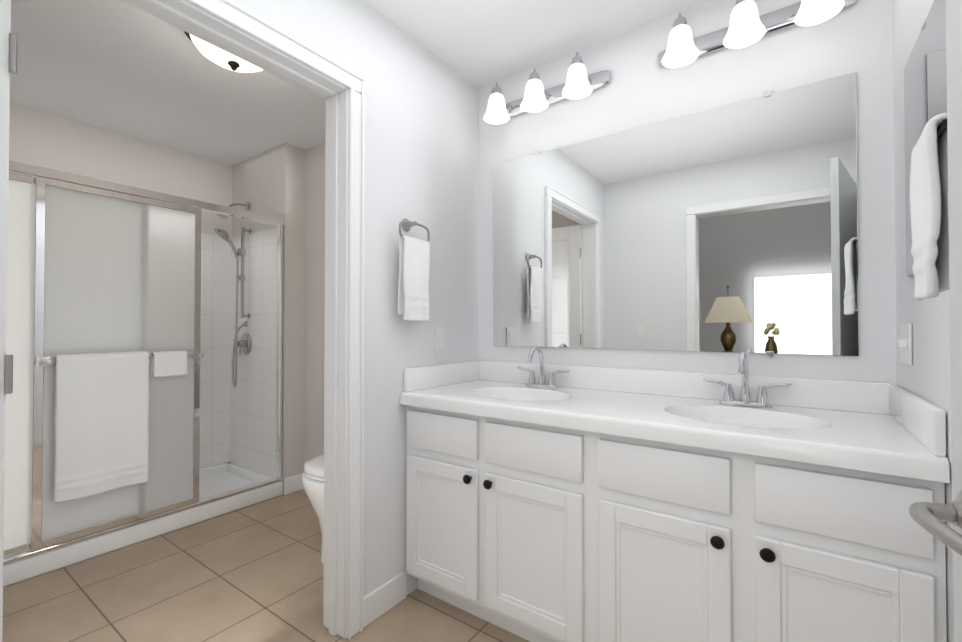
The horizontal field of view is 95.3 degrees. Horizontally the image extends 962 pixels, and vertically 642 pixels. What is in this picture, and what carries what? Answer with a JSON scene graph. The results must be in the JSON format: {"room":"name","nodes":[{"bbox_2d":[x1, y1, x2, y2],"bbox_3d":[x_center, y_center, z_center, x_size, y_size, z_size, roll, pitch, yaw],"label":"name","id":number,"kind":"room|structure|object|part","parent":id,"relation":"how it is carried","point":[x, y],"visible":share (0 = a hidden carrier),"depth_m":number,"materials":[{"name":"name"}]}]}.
{"room":"bathroom","nodes":[
{"label":"bathroom","id":0,"kind":"room"},
{"bbox_2d":[9,102,231,237],"bbox_3d":[-2.562,-0.024,2.815,0.190,2.440,1.750,-1,-1,35],"label":"wall","id":1,"kind":"structure","parent":0,"point":[39,138],"depth_m":2.89,"materials":[{"name":"white paint"}]},
{"bbox_2d":[2,489,529,641],"bbox_3d":[-0.394,1.203,1.397,5.350,0.050,2.200,-1,-1,35],"label":"floor","id":2,"kind":"structure","parent":0,"point":[253,573],"depth_m":1.89,"materials":[{"name":"tile"}]},
{"bbox_2d":[3,160,283,586],"bbox_3d":[-2.075,0.142,2.607,0.839,2.103,1.520,-1,-1,35],"label":"shower","id":3,"kind":"object","parent":2,"relation":"on","point":[144,348],"visible":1,"depth_m":2.31,"materials":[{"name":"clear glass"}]},
{"bbox_3d":[-2.052,0.196,2.132,0.006,1.684,0.652,-1,-1,35],"label":"panel glass","id":4,"kind":"part","parent":3,"relation":"part of","materials":[{"name":"glass"}]},
{"bbox_3d":[-2.052,0.196,2.132,0.020,1.744,0.712,-1,-1,35],"label":"panel frame","id":5,"kind":"part","parent":3,"relation":"part of","materials":[{"name":"silver metal"}]},
{"bbox_2d":[53,351,148,502],"bbox_3d":[-1.896,0.506,2.203,0.091,0.698,0.370,-1,-1,35],"label":"bath towel","id":6,"kind":"object","parent":3,"relation":"hanging from","point":[101,398],"depth_m":2.16,"materials":[{"name":"white fabric"}]},
{"bbox_3d":[-1.880,0.199,2.328,0.020,1.744,0.705,-1,-1,35],"label":"panel frame","id":7,"kind":"part","parent":3,"relation":"part of","materials":[{"name":"silver metal"}]},
{"bbox_3d":[-1.880,0.199,2.328,0.006,1.684,0.645,-1,-1,35],"label":"panel glass","id":8,"kind":"part","parent":3,"relation":"part of","materials":[{"name":"clear glass"}]},
{"bbox_2d":[214,202,251,386],"bbox_3d":[-1.841,-0.207,3.231,0.172,1.391,0.222,-1,-1,35],"label":"shower head","id":9,"kind":"object","parent":3,"relation":"attached to","point":[243,264],"depth_m":3.28,"materials":[{"name":"silver metal"}]},
{"bbox_2d":[301,453,323,563],"bbox_3d":[-0.632,0.750,2.314,0.480,0.879,0.617,-1,-1,35],"label":"toilet","id":10,"kind":"object","parent":2,"relation":"on","point":[312,477],"visible":0.12,"depth_m":2.09,"materials":[{"name":"white ceramic"}]},
{"bbox_3d":[-0.670,0.728,2.261,0.388,0.058,0.454,-1,-1,35],"label":"seat","id":11,"kind":"part","parent":10,"relation":"part of","materials":[{"name":"white ceramic"}]},
{"bbox_2d":[400,401,949,641],"bbox_3d":[0.484,0.766,1.618,1.630,0.830,0.590,-1,-1,35],"label":"bathroom vanity","id":12,"kind":"object","parent":2,"relation":"on","point":[555,503],"depth_m":1.28,"materials":[{"name":"white paint"}]},
{"bbox_3d":[-0.162,0.813,1.762,0.366,0.490,0.019,-1,-1,35],"label":"door","id":13,"kind":"part","parent":12,"relation":"part of","materials":[{"name":"white paint"}]},
{"bbox_3d":[-0.050,0.596,1.655,0.035,0.035,0.032,-1,-1,35],"label":"knob","id":14,"kind":"part","parent":12,"relation":"part of","materials":[{"name":"black metal"}]},
{"bbox_3d":[0.027,0.596,1.601,0.035,0.035,0.032,-1,-1,35],"label":"knob","id":15,"kind":"part","parent":12,"relation":"part of","materials":[{"name":"black metal"}]},
{"bbox_3d":[0.174,0.810,1.525,0.380,0.490,0.019,-1,-1,35],"label":"door","id":16,"kind":"part","parent":12,"relation":"part of","materials":[{"name":"white paint"}]},
{"bbox_3d":[0.522,0.807,1.280,0.364,0.490,0.019,-1,-1,35],"label":"door","id":17,"kind":"part","parent":12,"relation":"part of","materials":[{"name":"white paint"}]},
{"bbox_2d":[400,381,949,476],"bbox_3d":[0.488,0.326,1.629,1.630,0.050,0.575,-1,-1,35],"label":"countertop","id":18,"kind":"structure","parent":12,"relation":"on","point":[826,434],"depth_m":1.38,"materials":[{"name":"white stone"}]},
{"bbox_2d":[471,387,571,400],"bbox_3d":[0.163,0.372,1.841,0.450,0.137,0.320,-1,-1,35],"label":"sink","id":19,"kind":"object","parent":18,"relation":"in","point":[503,393],"depth_m":1.98,"materials":[{"name":"white ceramic"}]},
{"bbox_2d":[516,345,567,388],"bbox_3d":[0.249,0.207,1.981,0.262,0.195,0.155,-1,-1,35],"label":"faucet","id":20,"kind":"object","parent":18,"relation":"on","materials":[{"name":"silver metal"}]},
{"bbox_2d":[700,351,787,408],"bbox_3d":[0.905,0.201,1.518,0.262,0.195,0.155,-1,-1,35],"label":"faucet","id":21,"kind":"object","parent":18,"relation":"on","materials":[{"name":"silver metal"}]},
{"bbox_2d":[665,405,831,428],"bbox_3d":[0.818,0.366,1.378,0.450,0.137,0.320,-1,-1,35],"label":"sink","id":22,"kind":"object","parent":18,"relation":"in","point":[757,418],"depth_m":1.47,"materials":[{"name":"white ceramic"}]},
{"bbox_3d":[0.633,0.590,1.173,0.035,0.035,0.032,-1,-1,35],"label":"knob","id":23,"kind":"part","parent":12,"relation":"part of","materials":[{"name":"black metal"}]},
{"bbox_3d":[0.725,0.590,1.108,0.035,0.035,0.032,-1,-1,35],"label":"knob","id":24,"kind":"part","parent":12,"relation":"part of","materials":[{"name":"black metal"}]},
{"bbox_3d":[0.851,0.804,1.047,0.330,0.490,0.019,-1,-1,35],"label":"door","id":25,"kind":"part","parent":12,"relation":"part of","materials":[{"name":"white paint"}]},
{"bbox_2d":[232,143,304,494],"bbox_3d":[-1.652,-0.016,3.445,0.950,2.440,0.330,-1,-1,35],"label":"wall","id":26,"kind":"structure","parent":0,"point":[270,182],"depth_m":3.12,"materials":[{"name":"white paint"}]},
{"bbox_2d":[284,473,302,494],"bbox_3d":[-1.313,1.142,3.074,0.014,0.115,0.134,-1,-1,35],"label":"baseboard","id":27,"kind":"structure","parent":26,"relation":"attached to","point":[293,483],"depth_m":3.07,"materials":[{"name":"white paint"}]},
{"bbox_2d":[304,142,324,463],"bbox_3d":[-0.657,-0.024,2.835,1.380,2.440,0.180,-1,-1,35],"label":"wall","id":28,"kind":"structure","parent":0,"point":[314,327],"depth_m":3.09,"materials":[{"name":"white paint"}]},
{"bbox_2d":[232,0,478,596],"bbox_3d":[-0.570,-0.039,1.658,0.120,2.440,1.763,-1,-1,35],"label":"wall","id":29,"kind":"structure","parent":0,"point":[421,134],"depth_m":1.86,"materials":[{"name":"white paint"}]},
{"bbox_2d":[138,8,325,99],"bbox_3d":[-0.869,-0.912,1.366,0.018,0.067,1.028,-1,-1,35],"label":"trim","id":30,"kind":"structure","parent":29,"relation":"attached to","point":[222,49],"depth_m":1.42,"materials":[{"name":"white paint"}]},
{"bbox_2d":[122,0,348,638],"bbox_3d":[-0.808,0.143,1.319,0.132,2.068,0.903,-1,-1,35],"label":"door frame","id":31,"kind":"structure","parent":29,"relation":"attached to","point":[342,365],"depth_m":1.65,"materials":[{"name":"white paint"}]},
{"bbox_2d":[135,0,335,97],"bbox_3d":[-0.814,-0.867,1.318,0.035,0.012,0.873,-1,-1,35],"label":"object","id":32,"kind":"object","parent":29,"relation":"attached to","point":[174,14],"visible":1,"depth_m":1.36,"materials":[{"name":"white paint"}]},
{"bbox_2d":[184,0,364,94],"bbox_3d":[-0.756,-0.913,1.286,0.018,0.067,1.028,-1,-1,35],"label":"trim","id":33,"kind":"structure","parent":29,"relation":"attached to","point":[229,11],"depth_m":1.41,"materials":[{"name":"white paint"}]},
{"bbox_2d":[323,131,325,622],"bbox_3d":[-0.591,0.154,1.745,0.018,2.056,0.067,-1,-1,35],"label":"trim","id":34,"kind":"structure","parent":29,"relation":"attached to","point":[324,356],"depth_m":1.72,"materials":[{"name":"white paint"}]},
{"bbox_2d":[329,93,338,635],"bbox_3d":[-0.559,0.156,1.666,0.035,2.050,0.012,-1,-1,35],"label":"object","id":35,"kind":"object","parent":29,"relation":"attached to","point":[333,370],"visible":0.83,"depth_m":1.66,"materials":[{"name":"white paint"}]},
{"bbox_2d":[349,88,352,639],"bbox_3d":[-0.486,0.153,1.636,0.004,2.056,0.010,-1,-1,35],"label":"bead","id":36,"kind":"object","parent":29,"relation":"attached to","point":[350,389],"visible":1,"depth_m":1.64,"materials":[{"name":"white paint"}]},
{"bbox_2d":[346,89,361,638],"bbox_3d":[-0.479,0.153,1.665,0.018,2.056,0.067,-1,-1,35],"label":"trim","id":37,"kind":"structure","parent":29,"relation":"attached to","point":[356,363],"depth_m":1.66,"materials":[{"name":"white paint"}]},
{"bbox_2d":[360,81,364,631],"bbox_3d":[-0.454,0.128,1.680,0.006,2.108,0.015,-1,-1,35],"label":"trim","id":38,"kind":"structure","parent":29,"relation":"attached to","point":[362,360],"depth_m":1.68,"materials":[{"name":"white paint"}]},
{"bbox_2d":[363,571,406,627],"bbox_3d":[-0.391,1.125,1.780,0.014,0.115,0.242,-1,-1,35],"label":"baseboard","id":39,"kind":"structure","parent":29,"relation":"attached to","point":[384,598],"depth_m":1.77,"materials":[{"name":"white paint"}]},
{"bbox_2d":[398,219,429,320],"bbox_3d":[-0.293,-0.221,1.876,0.079,0.444,0.187,-1,-1,35],"label":"towel ring","id":40,"kind":"object","parent":29,"relation":"attached to","point":[413,283],"visible":1,"depth_m":1.84,"materials":[{"name":"white fabric"}]},
{"bbox_3d":[-0.301,-0.416,1.884,0.060,0.054,0.054,-1,-1,35],"label":"post","id":41,"kind":"part","parent":40,"relation":"part of","materials":[{"name":"silver metal"}]},
{"bbox_2d":[434,327,444,351],"bbox_3d":[-0.196,0.086,2.073,0.009,0.116,0.072,-1,-1,35],"label":"electrical outlet","id":42,"kind":"object","parent":29,"relation":"attached to","point":[439,339],"visible":1,"depth_m":2.07,"materials":[{"name":"white plastic"}]},
{"bbox_2d":[404,361,479,392],"bbox_3d":[-0.170,0.257,2.094,0.019,0.100,0.538,-1,-1,35],"label":"backsplash","id":43,"kind":"structure","parent":29,"relation":"attached to","point":[426,377],"depth_m":2.05,"materials":[{"name":"white stone"}]},
{"bbox_2d":[10,0,707,165],"bbox_3d":[-0.394,-1.292,1.428,5.350,0.060,2.200,-1,-1,35],"label":"ceiling","id":44,"kind":"structure","parent":0,"point":[121,67],"depth_m":2.12,"materials":[{"name":"white paint"}]},
{"bbox_2d":[184,31,262,72],"bbox_3d":[-1.087,-1.178,1.928,0.378,0.153,0.378,-1,-1,35],"label":"ceiling light","id":45,"kind":"object","parent":44,"relation":"attached to","point":[220,57],"visible":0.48,"depth_m":1.90,"materials":[{"name":"white glass"}]},
{"bbox_2d":[479,0,896,383],"bbox_3d":[0.690,-0.035,1.920,1.876,2.440,0.120,-1,-1,35],"label":"wall","id":46,"kind":"structure","parent":0,"point":[642,88],"depth_m":1.68,"materials":[{"name":"white paint"}]},
{"bbox_2d":[483,52,610,123],"bbox_3d":[0.263,-1.078,2.044,0.630,0.177,0.188,-1,-1,35],"label":"sconce","id":47,"kind":"object","parent":46,"relation":"attached to","point":[580,83],"visible":1,"depth_m":2.00,"materials":[{"name":"white glass"}]},
{"bbox_3d":[0.076,-1.046,2.140,0.130,0.114,0.130,-1,-1,35],"label":"lamp shade","id":48,"kind":"part","parent":47,"relation":"part of","materials":[{"name":"white glass"}]},
{"bbox_3d":[0.098,-1.107,2.172,0.052,0.116,0.128,-1,-1,35],"label":"arm","id":49,"kind":"part","parent":47,"relation":"part of"},
{"bbox_3d":[0.246,-1.047,2.020,0.130,0.114,0.130,-1,-1,35],"label":"lamp shade","id":50,"kind":"part","parent":47,"relation":"part of","materials":[{"name":"white glass"}]},
{"bbox_3d":[0.268,-1.108,2.052,0.052,0.116,0.128,-1,-1,35],"label":"arm","id":51,"kind":"part","parent":47,"relation":"part of"},
{"bbox_3d":[0.311,-1.075,2.112,0.630,0.074,0.022,-1,-1,35],"label":"plate","id":52,"kind":"part","parent":47,"relation":"part of","materials":[{"name":"silver metal"}]},
{"bbox_3d":[0.416,-1.048,1.900,0.130,0.114,0.130,-1,-1,35],"label":"lamp shade","id":53,"kind":"part","parent":47,"relation":"part of","materials":[{"name":"white glass"}]},
{"bbox_3d":[0.438,-1.109,1.932,0.052,0.116,0.128,-1,-1,35],"label":"arm","id":54,"kind":"part","parent":47,"relation":"part of"},
{"bbox_2d":[493,72,858,356],"bbox_3d":[0.656,-0.351,1.867,1.445,0.970,0.010,-1,-1,35],"label":"mirror","id":55,"kind":"object","parent":46,"relation":"attached to","point":[733,227],"visible":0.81,"depth_m":1.73,"materials":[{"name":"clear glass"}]},
{"bbox_2d":[480,361,887,412],"bbox_3d":[0.648,0.254,1.857,1.630,0.100,0.019,-1,-1,35],"label":"backsplash","id":56,"kind":"structure","parent":46,"relation":"attached to","point":[858,396],"depth_m":1.71,"materials":[{"name":"white stone"}]},
{"bbox_2d":[658,0,856,67],"bbox_3d":[0.941,-1.084,1.565,0.630,0.177,0.188,-1,-1,35],"label":"sconce","id":57,"kind":"object","parent":46,"relation":"attached to","point":[748,25],"visible":1,"depth_m":1.57,"materials":[{"name":"white glass"}]},
{"bbox_3d":[0.776,-1.113,1.693,0.052,0.116,0.128,-1,-1,35],"label":"arm","id":58,"kind":"part","parent":57,"relation":"part of"},
{"bbox_3d":[0.754,-1.052,1.661,0.130,0.114,0.130,-1,-1,35],"label":"lamp shade","id":59,"kind":"part","parent":57,"relation":"part of","materials":[{"name":"white glass"}]},
{"bbox_3d":[0.924,-1.053,1.541,0.130,0.114,0.130,-1,-1,35],"label":"lamp shade","id":60,"kind":"part","parent":57,"relation":"part of","materials":[{"name":"white glass"}]},
{"bbox_3d":[1.094,-1.054,1.421,0.130,0.114,0.130,-1,-1,35],"label":"lamp shade","id":61,"kind":"part","parent":57,"relation":"part of","materials":[{"name":"white glass"}]},
{"bbox_2d":[892,0,953,641],"bbox_3d":[1.560,-0.051,0.638,1.264,2.440,0.970,-1,-1,35],"label":"wall","id":62,"kind":"structure","parent":0,"point":[926,375],"depth_m":1.18,"materials":[{"name":"white paint"}]},
{"bbox_2d":[898,323,912,364],"bbox_3d":[1.214,0.064,1.260,0.017,0.116,0.120,-1,-1,35],"label":"light switch","id":63,"kind":"object","parent":62,"relation":"attached to","point":[905,342],"visible":1,"depth_m":1.24,"materials":[{"name":"white plastic"}]},
{"bbox_2d":[888,383,945,456],"bbox_3d":[1.146,0.245,1.165,0.019,0.100,0.538,-1,-1,35],"label":"backsplash","id":64,"kind":"structure","parent":62,"relation":"attached to","point":[926,422],"depth_m":1.06,"materials":[{"name":"white stone"}]},
{"bbox_2d":[904,0,946,276],"bbox_3d":[1.075,-0.429,1.062,0.010,0.605,0.435,-1,-1,35],"label":"mirror","id":65,"kind":"object","parent":62,"relation":"attached to","point":[925,85],"visible":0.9,"depth_m":1.06,"materials":[{"name":"grey mirror"}]},
{"bbox_2d":[910,113,948,299],"bbox_3d":[0.832,-0.198,0.775,0.063,0.315,0.262,-1,-1,35],"label":"towel","id":66,"kind":"object","parent":62,"relation":"attached to","point":[929,206],"visible":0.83,"depth_m":0.77,"materials":[{"name":"fabric"}]},
{"bbox_3d":[0.277,0.123,-0.269,0.018,2.068,0.242,-1,-1,35],"label":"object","id":67,"kind":"structure","parent":0,"visible":0},
{"bbox_2d":[908,0,961,641],"bbox_3d":[0.491,0.135,0.218,0.182,2.036,0.815,0,-1,24],"label":"bedroom door","id":68,"kind":"structure","parent":67,"relation":"attached to","point":[929,517],"depth_m":0.58,"materials":[{"name":"grey paint"}]},
{"bbox_3d":[0.617,0.242,0.502,0.182,0.068,0.191,0,-1,24],"label":"handle","id":69,"kind":"part","parent":68,"relation":"part of","materials":[{"name":"silver metal"}]},
{"bbox_3d":[-1.073,0.138,0.943,0.132,2.068,0.018,-1,-1,35],"label":"door frame","id":70,"kind":"structure","parent":0,"visible":0},
{"bbox_2d":[0,0,16,641],"bbox_3d":[-1.451,0.148,1.242,0.850,2.036,0.182,-1,-1,35],"label":"door","id":71,"kind":"structure","parent":70,"relation":"attached to","point":[8,52],"depth_m":1.01,"materials":[{"name":"white paint"}]}
]}

